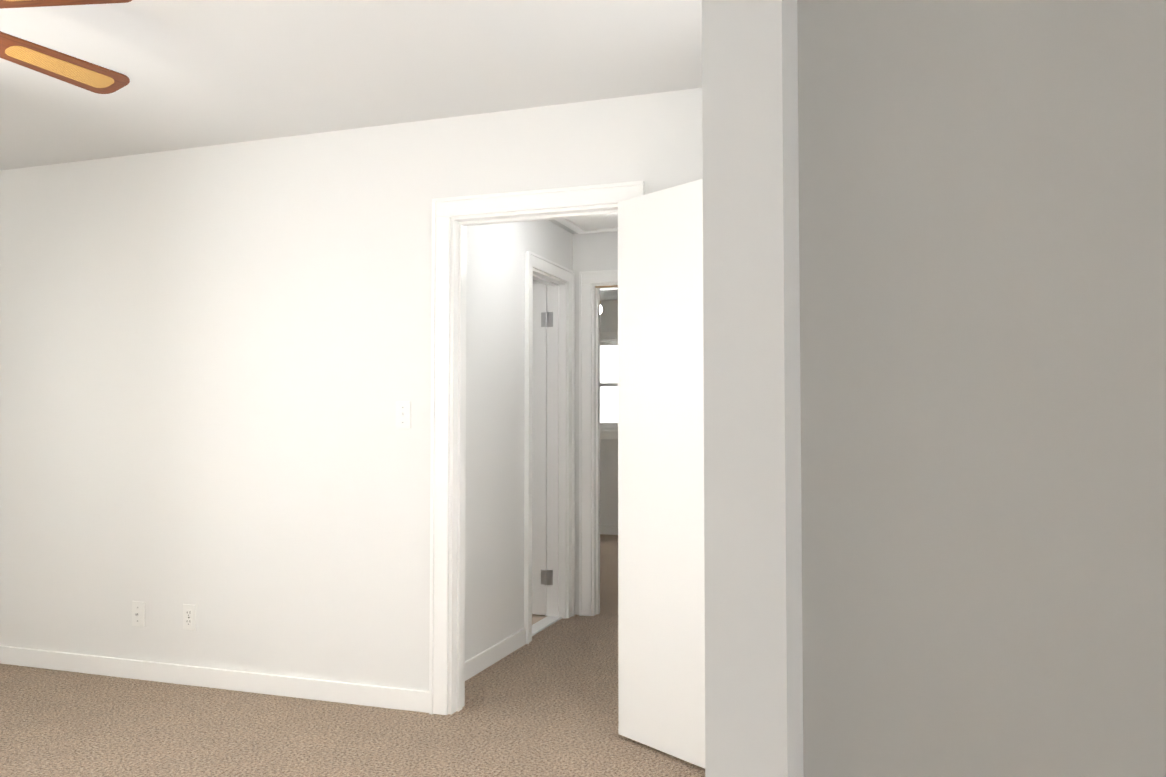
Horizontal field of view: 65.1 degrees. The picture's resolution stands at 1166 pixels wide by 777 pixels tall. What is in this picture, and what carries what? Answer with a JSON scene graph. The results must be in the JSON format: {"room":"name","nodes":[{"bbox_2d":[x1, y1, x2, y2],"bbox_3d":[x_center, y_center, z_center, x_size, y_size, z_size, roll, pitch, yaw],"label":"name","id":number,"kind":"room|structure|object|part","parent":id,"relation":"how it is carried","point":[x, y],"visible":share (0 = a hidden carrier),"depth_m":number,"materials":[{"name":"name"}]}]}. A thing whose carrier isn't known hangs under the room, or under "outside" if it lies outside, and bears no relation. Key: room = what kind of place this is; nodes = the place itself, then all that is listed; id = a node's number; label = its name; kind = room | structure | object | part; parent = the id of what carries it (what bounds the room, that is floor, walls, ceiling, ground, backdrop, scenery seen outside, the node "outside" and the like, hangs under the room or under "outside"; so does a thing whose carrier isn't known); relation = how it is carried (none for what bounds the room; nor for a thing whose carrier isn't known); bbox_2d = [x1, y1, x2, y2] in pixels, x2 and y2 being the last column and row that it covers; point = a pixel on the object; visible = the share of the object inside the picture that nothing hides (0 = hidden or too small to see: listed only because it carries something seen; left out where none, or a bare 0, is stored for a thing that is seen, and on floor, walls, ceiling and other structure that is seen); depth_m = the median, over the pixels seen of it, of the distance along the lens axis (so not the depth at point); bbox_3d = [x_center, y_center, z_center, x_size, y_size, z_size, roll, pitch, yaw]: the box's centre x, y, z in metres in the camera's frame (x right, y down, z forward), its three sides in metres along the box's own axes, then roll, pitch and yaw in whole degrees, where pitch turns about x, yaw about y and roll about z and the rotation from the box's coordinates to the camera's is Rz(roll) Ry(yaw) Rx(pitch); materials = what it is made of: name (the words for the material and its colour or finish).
{"room":"empty bedroom","nodes":[
{"label":"empty bedroom","id":0,"kind":"room"},
{"bbox_2d":[0,0,701,300],"bbox_3d":[-0.266,-1.146,4.811,5.610,0.120,9.580,-1,-2,19],"label":"ceiling","id":1,"kind":"structure","parent":0,"point":[200,73],"depth_m":3.22,"materials":[{"name":"white paint"}]},
{"bbox_2d":[0,0,131,93],"bbox_3d":[-1.715,-0.963,2.284,1.274,0.419,1.268,-1,-2,19],"label":"fan","id":2,"kind":"object","parent":1,"relation":"hanging from","point":[86,75],"visible":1,"depth_m":2.64,"materials":[{"name":"brown wood"}]},
{"bbox_3d":[-1.336,-0.963,2.201,0.500,0.006,0.142,0,-14,9],"label":"blade","id":3,"kind":"part","parent":2,"relation":"part of","materials":[{"name":"brown wood"}]},
{"bbox_2d":[0,88,702,690],"bbox_3d":[-0.591,0.101,3.811,5.370,2.440,0.120,-1,-2,19],"label":"wall","id":4,"kind":"structure","parent":0,"point":[214,364],"depth_m":4.05,"materials":[{"name":"white paint"}]},
{"bbox_2d":[132,601,144,626],"bbox_3d":[-2.052,1.039,4.204,0.070,0.115,0.016,-1,-2,19],"label":"outlet","id":5,"kind":"object","parent":4,"relation":"attached to","point":[138,612],"visible":1,"depth_m":4.20,"materials":[{"name":"white plastic"}]},
{"bbox_2d":[183,604,195,630],"bbox_3d":[-1.774,1.031,4.113,0.070,0.115,0.009,-1,-2,19],"label":"electrical outlet","id":6,"kind":"object","parent":4,"relation":"attached to","point":[189,616],"visible":1,"depth_m":4.11,"materials":[{"name":"white plastic"}]},
{"bbox_2d":[0,645,428,712],"bbox_3d":[-1.871,1.290,4.135,2.650,0.085,0.014,-1,-2,19],"label":"baseboard","id":7,"kind":"structure","parent":4,"relation":"attached to","point":[350,693],"depth_m":4.03,"materials":[{"name":"white paint"}]},
{"bbox_2d":[395,401,410,428],"bbox_3d":[-0.750,0.110,3.793,0.070,0.115,0.017,-1,-2,19],"label":"light switch","id":8,"kind":"object","parent":4,"relation":"attached to","point":[403,414],"visible":1,"depth_m":3.79,"materials":[{"name":"white plastic"}]},
{"bbox_2d":[429,181,644,714],"bbox_3d":[-0.169,0.266,3.662,0.900,2.100,0.172,-1,-2,19],"label":"door frame","id":9,"kind":"structure","parent":4,"relation":"attached to","point":[453,218],"depth_m":3.72,"materials":[{"name":"white paint"}]},
{"bbox_2d":[618,179,704,768],"bbox_3d":[0.377,0.282,3.185,0.169,2.010,0.746,2,-3,-39],"label":"bedroom door","id":10,"kind":"structure","parent":4,"relation":"in","point":[661,651],"depth_m":3.27,"materials":[{"name":"white paint"}]},
{"bbox_2d":[0,534,704,776],"bbox_3d":[-0.266,1.412,4.723,5.610,0.120,9.580,-1,-2,19],"label":"floor carpet","id":11,"kind":"object","parent":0,"point":[543,703],"visible":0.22,"depth_m":3.53,"materials":[{"name":"beige carpet"}]},
{"bbox_2d":[465,220,572,660],"bbox_3d":[-0.395,0.136,4.837,0.120,2.440,1.950,-1,-2,19],"label":"wall","id":12,"kind":"structure","parent":0,"point":[495,435],"depth_m":4.54,"materials":[{"name":"white paint"}]},
{"bbox_2d":[465,628,525,680],"bbox_3d":[-0.476,1.297,4.349,0.014,0.085,1.050,-1,-2,19],"label":"baseboard","id":13,"kind":"structure","parent":12,"relation":"attached to","point":[481,661],"depth_m":4.46,"materials":[{"name":"white paint"}]},
{"bbox_2d":[532,284,546,614],"bbox_3d":[-0.479,0.366,5.643,0.566,2.010,0.169,-1,-2,19],"label":"bathroom door","id":14,"kind":"structure","parent":12,"relation":"in","point":[539,479],"depth_m":5.55,"materials":[{"name":"white paint"}]},
{"bbox_2d":[532,616,561,635],"bbox_3d":[-0.257,1.363,5.218,0.090,0.012,0.564,-1,-2,19],"label":"trim","id":15,"kind":"structure","parent":12,"relation":"attached to","point":[542,624],"depth_m":5.28,"materials":[{"name":"white paint"}]},
{"bbox_2d":[547,312,552,584],"bbox_3d":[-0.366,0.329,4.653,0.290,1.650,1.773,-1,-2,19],"label":"door hinges","id":16,"kind":"object","parent":12,"relation":"attached to","point":[549,324],"depth_m":5.53,"materials":[{"name":"silver metal"}]},
{"bbox_2d":[524,251,617,643],"bbox_3d":[0.211,0.318,5.194,1.086,2.100,0.926,-1,-2,19],"label":"door frame","id":17,"kind":"structure","parent":12,"relation":"attached to","point":[557,279],"depth_m":5.53,"materials":[{"name":"white paint"}]},
{"bbox_2d":[532,614,546,624],"bbox_3d":[-1.645,1.365,5.157,2.480,0.004,1.830,-1,-2,19],"label":"floor","id":18,"kind":"structure","parent":0,"point":[536,618],"depth_m":5.48,"materials":[{"name":"beige"}]},
{"bbox_2d":[549,219,577,233],"bbox_3d":[0.102,-1.042,4.645,0.970,0.100,1.830,-1,-2,19],"label":"ceiling","id":19,"kind":"structure","parent":0,"point":[559,224],"depth_m":5.44,"materials":[{"name":"white paint"}]},
{"bbox_2d":[554,215,617,233],"bbox_3d":[0.238,-0.967,5.061,0.820,0.020,0.770,-1,-2,19],"label":"ceiling hatch","id":20,"kind":"object","parent":19,"relation":"attached to","point":[594,224],"visible":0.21,"depth_m":5.30,"materials":[{"name":"white paint"}]},
{"bbox_2d":[573,231,617,614],"bbox_3d":[0.415,0.159,5.528,0.970,2.440,0.120,-1,-2,19],"label":"wall","id":21,"kind":"structure","parent":0,"point":[595,251],"depth_m":5.61,"materials":[{"name":"white paint"}]},
{"bbox_2d":[595,285,617,287],"bbox_3d":[0.425,-0.629,5.552,0.710,0.006,0.080,-1,-2,19],"label":"trim","id":22,"kind":"structure","parent":21,"relation":"attached to","point":[606,286],"depth_m":5.61,"materials":[{"name":"brown wood"}]},
{"bbox_2d":[600,300,617,526],"bbox_3d":[1.255,0.286,9.243,5.610,2.440,0.120,-1,-2,19],"label":"wall","id":23,"kind":"structure","parent":0,"point":[609,461],"depth_m":9.50,"materials":[{"name":"white paint"}]},
{"bbox_2d":[600,333,617,429],"bbox_3d":[0.189,-0.073,9.630,1.080,1.025,0.177,-1,-2,19],"label":"room window","id":24,"kind":"structure","parent":23,"relation":"in","point":[608,336],"depth_m":9.55,"materials":[{"name":"white glass"}]},
{"bbox_3d":[0.175,0.181,9.581,0.894,0.473,0.034,-1,-2,19],"label":"room window sash","id":25,"kind":"part","parent":24,"relation":"part of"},
{"bbox_3d":[0.189,-0.254,9.636,0.894,0.477,0.034,-1,-2,19],"label":"room window sash","id":26,"kind":"part","parent":24,"relation":"part of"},
{"bbox_2d":[600,332,617,339],"bbox_3d":[0.159,-0.076,9.541,1.080,1.025,0.010,-1,-2,19],"label":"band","id":27,"kind":"object","parent":24,"relation":"attached to","point":[608,333],"depth_m":9.52,"materials":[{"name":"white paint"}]},
{"bbox_2d":[600,430,617,438],"bbox_3d":[0.161,0.483,9.529,1.120,0.093,0.070,-1,-2,19],"label":"window sill","id":28,"kind":"structure","parent":23,"relation":"attached to","point":[608,434],"depth_m":9.48,"materials":[{"name":"white paint"}]},
{"bbox_2d":[600,526,617,534],"bbox_3d":[1.234,1.461,9.139,5.370,0.085,0.014,-1,-2,19],"label":"baseboard","id":29,"kind":"structure","parent":23,"relation":"attached to","point":[607,530],"depth_m":9.46,"materials":[{"name":"white paint"}]},
{"bbox_2d":[702,0,803,776],"bbox_3d":[0.560,0.049,2.302,0.120,2.440,2.000,-1,-2,19],"label":"wall","id":30,"kind":"structure","parent":0,"point":[752,543],"depth_m":1.36,"materials":[{"name":"white paint"}]},
{"bbox_2d":[797,0,1165,776],"bbox_3d":[0.889,0.020,1.452,1.050,2.440,0.120,-1,-2,19],"label":"wall","id":31,"kind":"structure","parent":0,"point":[983,326],"depth_m":1.47,"materials":[{"name":"white paint"}]}
]}

